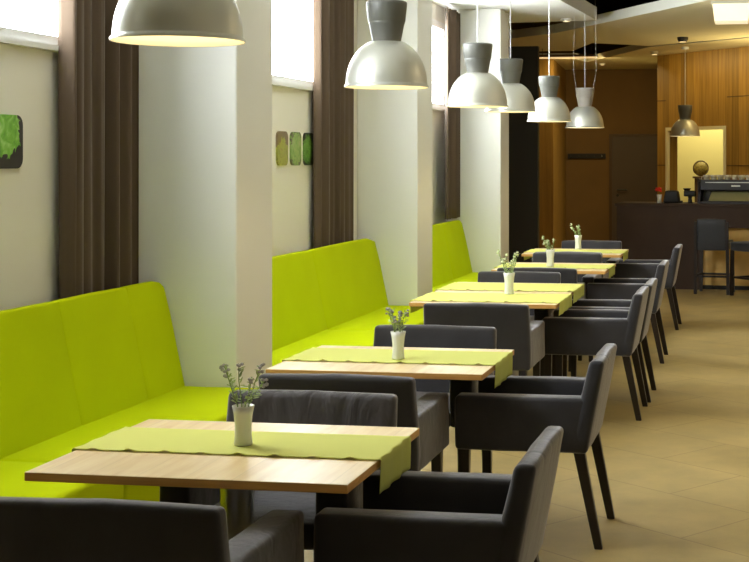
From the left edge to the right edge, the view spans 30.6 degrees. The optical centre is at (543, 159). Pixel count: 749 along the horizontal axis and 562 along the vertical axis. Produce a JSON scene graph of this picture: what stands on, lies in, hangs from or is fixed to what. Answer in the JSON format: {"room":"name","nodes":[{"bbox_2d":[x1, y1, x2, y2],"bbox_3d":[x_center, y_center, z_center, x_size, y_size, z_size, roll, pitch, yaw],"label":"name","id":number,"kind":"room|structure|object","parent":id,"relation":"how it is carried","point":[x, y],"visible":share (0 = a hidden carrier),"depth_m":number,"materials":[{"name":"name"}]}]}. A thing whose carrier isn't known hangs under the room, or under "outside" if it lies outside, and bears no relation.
{"room":"restaurant","nodes":[
{"label":"restaurant","id":0,"kind":"room"},
{"bbox_2d":[139,0,271,387],"bbox_3d":[-1.829,0.020,7.341,0.550,3.220,0.530,0,0,9],"label":"pillar","id":1,"kind":"structure","parent":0,"point":[205,113],"depth_m":7.09,"materials":[{"name":"white paint"}]},
{"bbox_2d":[0,0,447,310],"bbox_3d":[-2.140,-0.495,7.933,0.250,4.250,18.000,0,0,9],"label":"wall","id":2,"kind":"structure","parent":0,"point":[29,193],"depth_m":6.23,"materials":[{"name":"white paint"}]},
{"bbox_2d":[0,114,22,168],"bbox_3d":[-2.331,-0.080,5.887,0.014,0.235,0.208,0,0,9],"label":"wall picture","id":3,"kind":"object","parent":2,"relation":"attached to","point":[11,126],"visible":1,"depth_m":5.90},
{"bbox_2d":[0,0,58,51],"bbox_3d":[-2.370,-0.963,5.767,0.095,0.915,2.090,0,0,9],"label":"window","id":4,"kind":"structure","parent":2,"relation":"in","point":[24,23],"depth_m":6.11,"materials":[{"name":"white glass"}]},
{"bbox_2d":[58,0,138,298],"bbox_3d":[-2.163,0.030,6.621,0.110,3.140,0.755,0,0,9],"label":"curtain","id":5,"kind":"object","parent":2,"relation":"hanging from","point":[98,76],"visible":0.54,"depth_m":6.54,"materials":[{"name":"brown fabric"}]},
{"bbox_2d":[276,131,287,164],"bbox_3d":[-1.794,-0.080,9.275,0.014,0.235,0.208,0,0,9],"label":"wall picture","id":6,"kind":"object","parent":2,"relation":"attached to","point":[281,136],"visible":1,"depth_m":9.24,"materials":[{"name":"yellow plant"}]},
{"bbox_2d":[272,0,312,90],"bbox_3d":[-1.824,-0.963,9.209,0.095,0.915,3.020,0,0,9],"label":"window","id":7,"kind":"structure","parent":2,"relation":"in","point":[292,20],"depth_m":9.59,"materials":[{"name":"white glass"}]},
{"bbox_2d":[290,132,300,164],"bbox_3d":[-1.751,-0.080,9.546,0.014,0.235,0.208,0,0,9],"label":"wall picture","id":8,"kind":"object","parent":2,"relation":"attached to","point":[295,137],"visible":1,"depth_m":9.52,"materials":[{"name":"green plant"}]},
{"bbox_2d":[303,133,312,164],"bbox_3d":[-1.708,-0.080,9.818,0.014,0.235,0.208,0,0,9],"label":"wall picture","id":9,"kind":"object","parent":2,"relation":"attached to","point":[307,137],"visible":1,"depth_m":9.80,"materials":[{"name":"green plant"}]},
{"bbox_2d":[313,0,353,248],"bbox_3d":[-1.590,0.030,10.271,0.108,3.140,0.888,0,0,9],"label":"curtain","id":10,"kind":"object","parent":2,"relation":"hanging from","point":[333,20],"visible":0.59,"depth_m":10.17,"materials":[{"name":"brown fabric"}]},
{"bbox_2d":[432,19,444,111],"bbox_3d":[-1.241,-0.963,12.893,0.095,0.915,2.520,0,0,9],"label":"window","id":11,"kind":"structure","parent":2,"relation":"in","point":[438,28],"depth_m":13.97,"materials":[{"name":"white glass"}]},
{"bbox_2d":[357,0,431,305],"bbox_3d":[-1.231,0.020,11.246,0.510,3.220,0.510,0,0,9],"label":"pillar","id":12,"kind":"structure","parent":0,"point":[394,127],"depth_m":11.00,"materials":[{"name":"white paint"}]},
{"bbox_2d":[448,9,508,271],"bbox_3d":[-0.691,0.020,14.466,0.570,3.220,0.480,0,0,9],"label":"pillar","id":13,"kind":"structure","parent":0,"point":[484,136],"depth_m":14.22,"materials":[{"name":"white paint"}]},
{"bbox_2d":[432,0,596,22],"bbox_3d":[-0.267,-1.665,14.394,1.430,0.150,2.550,0,0,9],"label":"ceiling","id":14,"kind":"structure","parent":0,"point":[522,11],"depth_m":14.23,"materials":[{"name":"white paint"}]},
{"bbox_2d":[445,7,459,219],"bbox_3d":[-0.932,-0.470,13.912,0.100,2.140,0.636,0,0,9],"label":"curtain","id":15,"kind":"object","parent":14,"relation":"hanging from","point":[452,17],"visible":0.94,"depth_m":13.85,"materials":[{"name":"brown fabric"}]},
{"bbox_2d":[561,18,571,21],"bbox_3d":[0.260,-1.574,15.196,0.120,0.032,0.120,0,0,9],"label":"recessed light","id":16,"kind":"object","parent":14,"relation":"in","point":[562,19],"visible":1,"depth_m":15.15,"materials":[{"name":"white"}]},
{"bbox_2d":[565,14,603,127],"bbox_3d":[0.455,-1.453,14.730,0.426,2.204,0.426,0,0,9],"label":"pendant lamp","id":17,"kind":"object","parent":14,"relation":"hanging from","point":[584,115],"visible":1,"depth_m":14.62,"materials":[{"name":"silver metal"}]},
{"bbox_2d":[509,22,534,29],"bbox_3d":[-0.633,-0.495,20.552,0.720,4.250,7.600,0,0,9],"label":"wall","id":18,"kind":"structure","parent":0,"point":[514,26],"depth_m":22.93,"materials":[{"name":"brown paint"}]},
{"bbox_2d":[509,46,538,261],"bbox_3d":[-0.333,0.110,16.819,0.560,3.040,0.120,0,0,9],"label":"wall partition","id":19,"kind":"structure","parent":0,"point":[523,135],"depth_m":16.75,"materials":[{"name":"black"}]},
{"bbox_2d":[304,289,748,561],"bbox_3d":[1.973,1.680,11.179,8.800,0.100,25.700,0,0,9],"label":"floor","id":20,"kind":"structure","parent":0,"point":[678,475],"depth_m":7.40,"materials":[{"name":"beige tile"}]},
{"bbox_2d":[0,281,256,501],"bbox_3d":[-1.956,1.127,5.327,0.702,1.007,3.481,0,0,9],"label":"banquette","id":21,"kind":"object","parent":20,"relation":"on","point":[75,371],"visible":0.59,"depth_m":6.04,"materials":[{"name":"fabric"}]},
{"bbox_2d":[0,302,81,459],"bbox_3d":[-2.205,1.080,5.412,0.185,0.912,1.212,0,0,9],"label":"cushion","id":22,"kind":"object","parent":21,"relation":"on","point":[41,401],"depth_m":5.71,"materials":[{"name":"fabric"}]},
{"bbox_2d":[0,461,122,499],"bbox_3d":[-2.035,1.335,4.444,0.581,0.322,1.710,0,0,9],"label":"seat cushion","id":23,"kind":"object","parent":21,"relation":"on","point":[12,482],"depth_m":4.93,"materials":[{"name":"fabric"}]},
{"bbox_2d":[51,288,147,424],"bbox_3d":[-2.059,1.080,6.330,0.185,0.911,0.672,0,0,9],"label":"cushion","id":24,"kind":"object","parent":21,"relation":"on","point":[99,330],"depth_m":6.29,"materials":[{"name":"fabric"}]},
{"bbox_2d":[0,386,256,501],"bbox_3d":[-1.763,1.335,6.157,0.581,0.322,1.779,0,0,9],"label":"seat cushion","id":25,"kind":"object","parent":21,"relation":"on","point":[194,403],"depth_m":6.12,"materials":[{"name":"fabric"}]},
{"bbox_2d":[120,281,184,398],"bbox_3d":[-1.974,1.080,6.868,0.186,0.912,0.441,0,0,9],"label":"cushion","id":26,"kind":"object","parent":21,"relation":"on","point":[147,304],"depth_m":6.83,"materials":[{"name":"fabric"}]},
{"bbox_2d":[0,496,303,561],"bbox_3d":[-1.036,1.230,3.590,0.634,0.799,0.641,0,0,9],"label":"armchair","id":27,"kind":"object","parent":20,"relation":"on","point":[32,529],"visible":1,"depth_m":3.29,"materials":[{"name":"grey fabric"}]},
{"bbox_2d":[24,419,419,539],"bbox_3d":[-0.935,1.255,4.122,0.945,0.750,0.790,0,0,9],"label":"dining table","id":28,"kind":"object","parent":20,"relation":"on","point":[237,476],"visible":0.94,"depth_m":3.89,"materials":[{"name":"brown wood"}]},
{"bbox_2d":[72,426,410,493],"bbox_3d":[-0.924,0.922,4.186,0.970,0.108,0.342,0,0,9],"label":"table runner","id":29,"kind":"object","parent":28,"relation":"on","point":[394,452],"visible":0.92,"depth_m":4.16,"materials":[{"name":"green fabric"}]},
{"bbox_2d":[232,403,253,445],"bbox_3d":[-0.922,0.815,4.150,0.068,0.120,0.068,0,0,9],"label":"flower vase","id":30,"kind":"object","parent":29,"relation":"on","point":[243,415],"visible":1,"depth_m":4.13,"materials":[{"name":"white ceramic"}]},
{"bbox_2d":[219,363,268,406],"bbox_3d":[-0.924,0.736,4.149,0.148,0.231,0.110,0,0,9],"label":"sprigs","id":31,"kind":"object","parent":30,"relation":"in","point":[248,399],"visible":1,"depth_m":4.14,"materials":[{"name":"green plant"}]},
{"bbox_2d":[159,390,397,549],"bbox_3d":[-0.875,1.230,4.580,0.634,0.799,0.641,0,0,9],"label":"armchair","id":32,"kind":"object","parent":20,"relation":"on","point":[318,407],"visible":0.21,"depth_m":4.79,"materials":[{"name":"grey fabric"}]},
{"bbox_2d":[272,238,423,365],"bbox_3d":[-1.327,1.127,9.297,0.702,1.006,3.362,0,0,9],"label":"banquette","id":33,"kind":"object","parent":20,"relation":"on","point":[335,294],"visible":0.26,"depth_m":9.44,"materials":[{"name":"fabric"}]},
{"bbox_2d":[272,250,327,350],"bbox_3d":[-1.707,1.080,8.557,0.184,0.913,1.782,0,0,9],"label":"cushion","id":34,"kind":"object","parent":33,"relation":"on","point":[299,314],"depth_m":8.93,"materials":[{"name":"fabric"}]},
{"bbox_2d":[272,330,374,365],"bbox_3d":[-1.391,1.335,8.507,0.581,0.322,1.780,0,0,9],"label":"seat cushion","id":35,"kind":"object","parent":33,"relation":"on","point":[284,349],"depth_m":8.74,"materials":[{"name":"fabric"}]},
{"bbox_2d":[309,238,387,329],"bbox_3d":[-1.444,1.080,10.212,0.185,0.912,1.592,0,0,9],"label":"cushion","id":36,"kind":"object","parent":33,"relation":"on","point":[349,277],"depth_m":10.08,"materials":[{"name":"fabric"}]},
{"bbox_2d":[329,305,423,329],"bbox_3d":[-1.129,1.335,10.162,0.581,0.323,1.589,0,0,9],"label":"seat cushion","id":37,"kind":"object","parent":33,"relation":"on","point":[368,318],"depth_m":9.95,"materials":[{"name":"fabric"}]},
{"bbox_2d":[258,373,448,471],"bbox_3d":[-0.759,1.230,5.531,0.634,0.799,0.641,0,0,9],"label":"armchair","id":38,"kind":"object","parent":20,"relation":"on","point":[429,413],"visible":0.41,"depth_m":5.24,"materials":[{"name":"grey fabric"}]},
{"bbox_2d":[266,345,513,380],"bbox_3d":[-0.651,1.255,5.975,0.930,0.750,0.740,0,0,9],"label":"dining table","id":39,"kind":"object","parent":20,"relation":"on","point":[451,371],"visible":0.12,"depth_m":5.70,"materials":[{"name":"brown wood"}]},
{"bbox_2d":[282,347,512,388],"bbox_3d":[-0.642,0.922,6.035,0.955,0.108,0.402,0,0,9],"label":"table runner","id":40,"kind":"object","parent":39,"relation":"on","point":[503,361],"visible":0.95,"depth_m":6.02,"materials":[{"name":"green fabric"}]},
{"bbox_2d":[390,330,405,359],"bbox_3d":[-0.638,0.815,5.943,0.068,0.120,0.068,0,0,9],"label":"flower vase","id":41,"kind":"object","parent":40,"relation":"on","point":[398,338],"visible":1,"depth_m":5.92,"materials":[{"name":"white ceramic"}]},
{"bbox_2d":[385,307,408,331],"bbox_3d":[-0.641,0.750,5.947,0.110,0.203,0.069,0,0,9],"label":"sprigs","id":42,"kind":"object","parent":41,"relation":"in","point":[394,321],"visible":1,"depth_m":5.94,"materials":[{"name":"green plant"}]},
{"bbox_2d":[373,325,496,471],"bbox_3d":[-0.588,1.230,6.519,0.634,0.799,0.641,0,0,9],"label":"armchair","id":43,"kind":"object","parent":20,"relation":"on","point":[423,336],"visible":0.2,"depth_m":6.74,"materials":[{"name":"grey fabric"}]},
{"bbox_2d":[313,426,563,561],"bbox_3d":[-0.292,1.230,4.030,0.641,0.799,0.584,0,0,9],"label":"armchair","id":44,"kind":"object","parent":20,"relation":"on","point":[422,516],"visible":0.97,"depth_m":3.78,"materials":[{"name":"grey fabric"}]},
{"bbox_2d":[432,220,478,291],"bbox_3d":[-0.764,1.127,12.852,0.703,1.006,2.721,0,0,9],"label":"banquette","id":45,"kind":"object","parent":20,"relation":"on","point":[451,263],"visible":0.3,"depth_m":13.37,"materials":[{"name":"fabric"}]},
{"bbox_2d":[432,284,447,291],"bbox_3d":[-0.808,1.335,12.187,0.582,0.322,1.389,0,0,9],"label":"seat cushion","id":46,"kind":"object","parent":45,"relation":"on","point":[434,286],"depth_m":12.53,"materials":[{"name":"fabric"}]},
{"bbox_2d":[432,224,453,287],"bbox_3d":[-1.090,1.080,12.454,0.184,0.912,1.832,0,0,9],"label":"cushion","id":47,"kind":"object","parent":45,"relation":"on","point":[442,267],"depth_m":13.01,"materials":[{"name":"fabric"}]},
{"bbox_2d":[439,220,471,278],"bbox_3d":[-0.878,1.080,13.792,0.185,0.912,0.901,0,0,9],"label":"backrest","id":48,"kind":"object","parent":45,"relation":"on","point":[454,236],"depth_m":13.72,"materials":[{"name":"fabric"}]},
{"bbox_2d":[445,272,478,283],"bbox_3d":[-0.597,1.335,13.525,0.581,0.323,1.340,0,0,9],"label":"seat cushion","id":49,"kind":"object","parent":45,"relation":"on","point":[459,276],"depth_m":13.39,"materials":[{"name":"fabric"}]},
{"bbox_2d":[423,302,544,375],"bbox_3d":[-0.346,1.230,8.138,0.634,0.799,0.641,0,0,9],"label":"armchair","id":50,"kind":"object","parent":20,"relation":"on","point":[515,329],"visible":0.49,"depth_m":7.83,"materials":[{"name":"grey fabric"}]},
{"bbox_2d":[409,292,561,308],"bbox_3d":[-0.321,1.255,8.616,0.920,0.750,0.700,0,0,9],"label":"dining table","id":51,"kind":"object","parent":20,"relation":"on","point":[415,303],"visible":0.08,"depth_m":8.33,"materials":[{"name":"brown wood"}]},
{"bbox_2d":[410,292,571,315],"bbox_3d":[-0.321,0.912,8.616,0.945,0.088,0.562,0,0,9],"label":"table runner","id":52,"kind":"object","parent":51,"relation":"on","point":[564,300],"visible":0.99,"depth_m":8.60,"materials":[{"name":"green fabric"}]},
{"bbox_2d":[503,272,514,293],"bbox_3d":[-0.223,0.805,8.823,0.078,0.138,0.078,0,0,9],"label":"flower vase","id":53,"kind":"object","parent":52,"relation":"on","point":[508,277],"visible":1,"depth_m":8.80,"materials":[{"name":"white ceramic"}]},
{"bbox_2d":[496,249,518,272],"bbox_3d":[-0.227,0.718,8.820,0.145,0.267,0.109,0,0,-14],"label":"sprigs","id":54,"kind":"object","parent":53,"relation":"in","point":[513,260],"visible":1,"depth_m":8.81,"materials":[{"name":"green plant"}]},
{"bbox_2d":[434,282,572,374],"bbox_3d":[-0.219,1.255,9.324,0.920,0.750,0.715,0,0,9],"label":"dining table","id":55,"kind":"object","parent":20,"relation":"on","point":[451,290],"visible":0.03,"depth_m":9.04,"materials":[{"name":"brown wood"}]},
{"bbox_2d":[435,282,504,290],"bbox_3d":[-0.457,0.912,9.250,0.453,0.088,0.611,0,0,9],"label":"table runner","id":56,"kind":"object","parent":55,"relation":"on","point":[456,285],"depth_m":9.35,"materials":[{"name":"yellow fabric"}]},
{"bbox_2d":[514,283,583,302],"bbox_3d":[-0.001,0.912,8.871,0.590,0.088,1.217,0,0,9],"label":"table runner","id":57,"kind":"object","parent":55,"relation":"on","point":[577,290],"depth_m":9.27,"materials":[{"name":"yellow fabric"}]},
{"bbox_2d":[478,271,560,375],"bbox_3d":[-0.223,1.230,9.812,0.634,0.799,0.641,0,0,9],"label":"armchair","id":58,"kind":"object","parent":20,"relation":"on","point":[483,276],"visible":0.1,"depth_m":10.04,"materials":[{"name":"grey fabric"}]},
{"bbox_2d":[455,343,616,549],"bbox_3d":[-0.019,1.230,5.946,0.641,0.799,0.584,0,0,9],"label":"armchair","id":59,"kind":"object","parent":20,"relation":"on","point":[511,416],"visible":0.92,"depth_m":5.68,"materials":[{"name":"grey fabric"}]},
{"bbox_2d":[497,267,585,371],"bbox_3d":[-0.005,1.230,10.737,0.634,0.799,0.641,0,0,9],"label":"armchair","id":60,"kind":"object","parent":20,"relation":"on","point":[568,275],"visible":0.06,"depth_m":10.40,"materials":[{"name":"grey fabric"}]},
{"bbox_2d":[491,262,615,360],"bbox_3d":[0.101,1.255,11.152,0.920,0.750,0.820,0,0,9],"label":"dining table","id":61,"kind":"object","parent":20,"relation":"on","point":[579,270],"visible":0.07,"depth_m":10.85,"materials":[{"name":"brown wood"}]},
{"bbox_2d":[494,263,614,277],"bbox_3d":[0.101,0.912,11.152,0.945,0.088,0.442,0,0,9],"label":"table runner","id":62,"kind":"object","parent":61,"relation":"on","point":[611,268],"visible":0.82,"depth_m":11.11,"materials":[{"name":"yellow fabric"}]},
{"bbox_2d":[546,249,554,266],"bbox_3d":[0.058,0.805,11.108,0.078,0.138,0.078,0,0,9],"label":"flower vase","id":63,"kind":"object","parent":62,"relation":"on","point":[549,253],"visible":1,"depth_m":11.08,"materials":[{"name":"white ceramic"}]},
{"bbox_2d":[541,236,555,249],"bbox_3d":[0.044,0.735,11.111,0.115,0.233,0.098,0,0,-11],"label":"sprigs","id":64,"kind":"object","parent":63,"relation":"in","point":[545,242],"visible":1,"depth_m":11.10,"materials":[{"name":"green plant"}]},
{"bbox_2d":[532,252,601,284],"bbox_3d":[0.171,1.230,11.886,0.634,0.799,0.641,0,0,9],"label":"armchair","id":65,"kind":"object","parent":20,"relation":"on","point":[538,257],"visible":0.16,"depth_m":12.12,"materials":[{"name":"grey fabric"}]},
{"bbox_2d":[521,248,628,257],"bbox_3d":[0.319,1.255,12.980,0.930,0.750,0.820,0,0,9],"label":"dining table","id":66,"kind":"object","parent":20,"relation":"on","point":[526,254],"visible":0.06,"depth_m":12.70,"materials":[{"name":"brown wood"}]},
{"bbox_2d":[524,249,627,260],"bbox_3d":[0.319,0.912,12.980,0.955,0.088,0.442,0,0,9],"label":"table runner","id":67,"kind":"object","parent":66,"relation":"on","point":[625,252],"visible":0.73,"depth_m":12.96,"materials":[{"name":"yellow fabric"}]},
{"bbox_2d":[574,235,581,248],"bbox_3d":[0.344,0.805,13.229,0.078,0.138,0.078,0,0,9],"label":"flower vase","id":68,"kind":"object","parent":67,"relation":"on","point":[578,238],"visible":1,"depth_m":13.20,"materials":[{"name":"white ceramic"}]},
{"bbox_2d":[570,223,580,234],"bbox_3d":[0.318,0.735,13.237,0.113,0.233,0.087,0,0,9],"label":"sprigs","id":69,"kind":"object","parent":68,"relation":"in","point":[578,226],"visible":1,"depth_m":13.23,"materials":[{"name":"green plant"}]},
{"bbox_2d":[544,251,608,277],"bbox_3d":[0.271,1.230,12.546,0.634,0.799,0.641,0,0,9],"label":"armchair","id":70,"kind":"object","parent":20,"relation":"on","point":[606,275],"visible":0.12,"depth_m":12.27,"materials":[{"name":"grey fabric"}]},
{"bbox_2d":[561,240,621,277],"bbox_3d":[0.458,1.230,13.693,0.634,0.799,0.641,0,0,9],"label":"armchair","id":71,"kind":"object","parent":20,"relation":"on","point":[585,244],"visible":0.17,"depth_m":13.93,"materials":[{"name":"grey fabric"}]},
{"bbox_2d":[542,286,648,420],"bbox_3d":[0.347,1.230,8.739,0.641,0.799,0.584,0,0,9],"label":"armchair","id":72,"kind":"object","parent":20,"relation":"on","point":[575,331],"visible":0.91,"depth_m":8.47,"materials":[{"name":"grey fabric"}]},
{"bbox_2d":[563,278,657,402],"bbox_3d":[0.458,1.230,9.369,0.641,0.799,0.584,0,0,9],"label":"armchair","id":73,"kind":"object","parent":20,"relation":"on","point":[652,283],"visible":0.37,"depth_m":9.48,"materials":[{"name":"grey fabric"}]},
{"bbox_2d":[586,260,668,363],"bbox_3d":[0.702,1.230,11.107,0.641,0.799,0.584,0,0,9],"label":"armchair","id":74,"kind":"object","parent":20,"relation":"on","point":[601,288],"visible":0.52,"depth_m":10.85,"materials":[{"name":"grey fabric"}]},
{"bbox_2d":[613,244,682,329],"bbox_3d":[1.032,1.230,13.222,0.641,0.799,0.584,0,0,9],"label":"armchair","id":75,"kind":"object","parent":20,"relation":"on","point":[629,268],"visible":0.62,"depth_m":12.95,"materials":[{"name":"grey fabric"}]},
{"bbox_2d":[615,202,748,289],"bbox_3d":[2.758,1.090,17.079,3.640,1.080,0.660,0,0,15],"label":"bar counter","id":76,"kind":"object","parent":20,"relation":"on","point":[649,230],"depth_m":17.04,"materials":[{"name":"brown wood"}]},
{"bbox_2d":[657,194,661,202],"bbox_3d":[1.482,0.495,17.224,0.068,0.110,0.068,0,0,9],"label":"flower vase","id":77,"kind":"object","parent":76,"relation":"on","point":[659,197],"visible":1,"depth_m":17.20,"materials":[{"name":"white ceramic"}]},
{"bbox_2d":[663,190,682,202],"bbox_3d":[1.660,0.468,17.218,0.244,0.162,0.149,0,0,15],"label":"card terminal","id":78,"kind":"object","parent":76,"relation":"on","point":[670,196],"visible":1,"depth_m":17.16,"materials":[{"name":"black plastic"}]},
{"bbox_2d":[615,202,748,206],"bbox_3d":[2.758,0.568,17.079,3.640,0.035,0.660,0,0,15],"label":"countertop","id":79,"kind":"structure","parent":76,"relation":"on","point":[694,204],"depth_m":17.07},
{"bbox_2d":[683,188,695,202],"bbox_3d":[1.863,0.455,17.184,0.166,0.190,0.101,0,0,15],"label":"coffee grinder","id":80,"kind":"object","parent":76,"relation":"on","point":[687,193],"visible":1,"depth_m":17.15,"materials":[{"name":"black"}]},
{"bbox_2d":[697,177,748,203],"bbox_3d":[2.480,0.380,17.122,0.990,0.340,0.440,0,0,15],"label":"espresso machine","id":81,"kind":"object","parent":76,"relation":"on","point":[710,191],"visible":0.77,"depth_m":17.02,"materials":[{"name":"grey metal"}]},
{"bbox_2d":[694,219,734,294],"bbox_3d":[2.097,1.172,16.543,0.436,0.915,0.471,0,0,17],"label":"bar stool","id":82,"kind":"object","parent":20,"relation":"on","point":[709,234],"visible":0.94,"depth_m":16.34,"materials":[{"name":"black leather"}]},
{"bbox_2d":[730,241,748,295],"bbox_3d":[2.544,1.172,16.171,0.436,0.915,0.471,0,0,-31],"label":"bar stool","id":83,"kind":"object","parent":20,"relation":"on","point":[743,246],"visible":1,"depth_m":16.23,"materials":[{"name":"black wood"}]},
{"bbox_2d":[539,59,565,248],"bbox_3d":[0.007,0.010,22.931,0.740,3.240,2.700,0,0,9],"label":"wall pier","id":84,"kind":"object","parent":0,"point":[552,135],"visible":0.36,"depth_m":21.57,"materials":[{"name":"brown wood"}]},
{"bbox_2d":[535,21,656,240],"bbox_3d":[3.968,-0.495,23.772,8.800,4.250,0.200,0,0,9],"label":"wall","id":85,"kind":"structure","parent":0,"point":[625,99],"depth_m":24.14,"materials":[{"name":"brown paint"}]},
{"bbox_2d":[568,154,605,158],"bbox_3d":[0.774,-0.070,24.131,0.680,0.090,0.081,0,0,9],"label":"coat rack","id":86,"kind":"object","parent":85,"relation":"attached to","point":[570,156],"visible":1,"depth_m":24.13,"materials":[{"name":"black metal"}]},
{"bbox_2d":[609,134,656,240],"bbox_3d":[1.670,0.585,23.967,1.000,2.090,0.134,0,0,9],"label":"door","id":87,"kind":"structure","parent":85,"relation":"in","point":[632,157],"depth_m":24.00,"materials":[{"name":"brown wood"}]},
{"bbox_2d":[586,0,658,14],"bbox_3d":[3.068,-2.620,18.093,8.800,0.100,11.700,0,0,9],"label":"ceiling","id":88,"kind":"structure","parent":0,"point":[603,6],"depth_m":22.31,"materials":[{"name":"black"}]},
{"bbox_2d":[509,0,748,50],"bbox_3d":[2.152,-1.645,15.388,10.504,0.110,3.942,0,0,45],"label":"ceiling panel","id":89,"kind":"object","parent":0,"point":[660,22],"visible":0.73,"depth_m":16.57,"materials":[{"name":"beige paint"}]},
{"bbox_2d":[539,49,597,58],"bbox_3d":[0.333,-1.520,19.235,0.880,0.140,0.120,0,0,9],"label":"linear light","id":90,"kind":"object","parent":89,"relation":"hanging from","point":[559,56],"visible":0.85,"depth_m":19.17,"materials":[{"name":"white plastic"}]},
{"bbox_2d":[677,37,687,41],"bbox_3d":[1.807,-1.559,17.483,0.140,0.062,0.140,0,0,9],"label":"ceiling spotlight","id":91,"kind":"object","parent":89,"relation":"attached to","point":[680,39],"visible":1,"depth_m":17.43,"materials":[{"name":"black metal"}]},
{"bbox_2d":[711,0,748,23],"bbox_3d":[1.904,-1.490,13.650,0.400,0.200,0.400,0,0,9],"label":"ceiling light","id":92,"kind":"object","parent":89,"relation":"attached to","point":[730,11],"visible":1,"depth_m":13.47,"materials":[{"name":"beige"}]},
{"bbox_2d":[539,37,748,69],"bbox_3d":[3.290,-1.655,19.171,8.300,0.090,8.900,0,0,9],"label":"ceiling panel","id":93,"kind":"object","parent":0,"point":[632,56],"visible":0.35,"depth_m":21.00,"materials":[{"name":"beige paint"}]},
{"bbox_2d":[650,51,657,54],"bbox_3d":[1.647,-1.584,19.988,0.120,0.052,0.120,0,0,9],"label":"ceiling spotlight","id":94,"kind":"object","parent":93,"relation":"attached to","point":[651,52],"visible":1,"depth_m":19.95,"materials":[{"name":"beige paint"}]},
{"bbox_2d":[670,47,699,136],"bbox_3d":[1.979,-0.953,18.822,0.426,1.244,0.426,0,0,9],"label":"pendant lamp","id":95,"kind":"object","parent":93,"relation":"hanging from","point":[684,127],"visible":1,"depth_m":18.71,"materials":[{"name":"silver metal"}]},
{"bbox_2d":[693,176,703,201],"bbox_3d":[2.590,0.950,22.168,0.280,1.360,0.280,0,0,9],"label":"pedestal stand","id":96,"kind":"object","parent":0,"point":[695,177],"visible":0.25,"depth_m":22.08,"materials":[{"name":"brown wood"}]},
{"bbox_2d":[693,160,708,175],"bbox_3d":[2.590,0.136,22.168,0.263,0.263,0.150,0,0,9],"label":"ornament","id":97,"kind":"object","parent":96,"relation":"on","point":[700,168],"visible":1,"depth_m":22.11,"materials":[{"name":"gold metal"}]},
{"bbox_2d":[677,129,722,201],"bbox_3d":[3.935,0.010,19.474,4.920,3.240,5.700,0,0,9],"label":"wall","id":98,"kind":"structure","parent":0,"point":[707,147],"depth_m":22.48,"materials":[{"name":"yellow paint"}]},
{"bbox_2d":[657,46,748,201],"bbox_3d":[3.027,0.010,19.099,0.224,3.240,4.300,0,0,-33],"label":"wall","id":99,"kind":"structure","parent":0,"point":[715,82],"depth_m":19.84,"materials":[{"name":"brown wood"}]},
{"bbox_2d":[665,126,725,190],"bbox_3d":[2.268,0.568,20.079,0.045,2.125,1.390,0,0,-33],"label":"trim","id":100,"kind":"structure","parent":99,"relation":"attached to","point":[667,130],"depth_m":20.61,"materials":[{"name":"beige wood"}]},
{"bbox_3d":[1.534,-1.660,5.528,7.900,0.140,14.400,0,0,9],"label":"ceiling","id":101,"kind":"structure","parent":0,"visible":0},
{"bbox_2d":[109,0,245,46],"bbox_3d":[-1.178,-0.994,4.358,0.426,1.224,0.426,0,0,9],"label":"pendant lamp","id":102,"kind":"object","parent":101,"relation":"hanging from","point":[164,23],"visible":1,"depth_m":4.21,"materials":[{"name":"silver metal"}]},
{"bbox_2d":[344,0,428,89],"bbox_3d":[-0.792,-0.978,6.828,0.426,1.224,0.426,0,0,9],"label":"pendant lamp","id":103,"kind":"object","parent":101,"relation":"hanging from","point":[385,62],"visible":1,"depth_m":6.72,"materials":[{"name":"silver metal"}]},
{"bbox_2d":[447,0,508,107],"bbox_3d":[-0.452,-0.978,9.295,0.426,1.224,0.426,0,0,9],"label":"pendant lamp","id":104,"kind":"object","parent":101,"relation":"hanging from","point":[476,88],"visible":1,"depth_m":9.18,"materials":[{"name":"silver metal"}]},
{"bbox_2d":[485,0,535,112],"bbox_3d":[-0.269,-1.008,11.119,0.426,1.224,0.426,0,0,9],"label":"pendant lamp","id":105,"kind":"object","parent":101,"relation":"hanging from","point":[520,99],"visible":0.76,"depth_m":11.02,"materials":[{"name":"silver metal"}]},
{"bbox_2d":[527,0,570,121],"bbox_3d":[0.057,-0.978,12.890,0.426,1.224,0.426,0,0,9],"label":"pendant lamp","id":106,"kind":"object","parent":101,"relation":"hanging from","point":[549,108],"visible":0.94,"depth_m":12.78,"materials":[{"name":"silver metal"}]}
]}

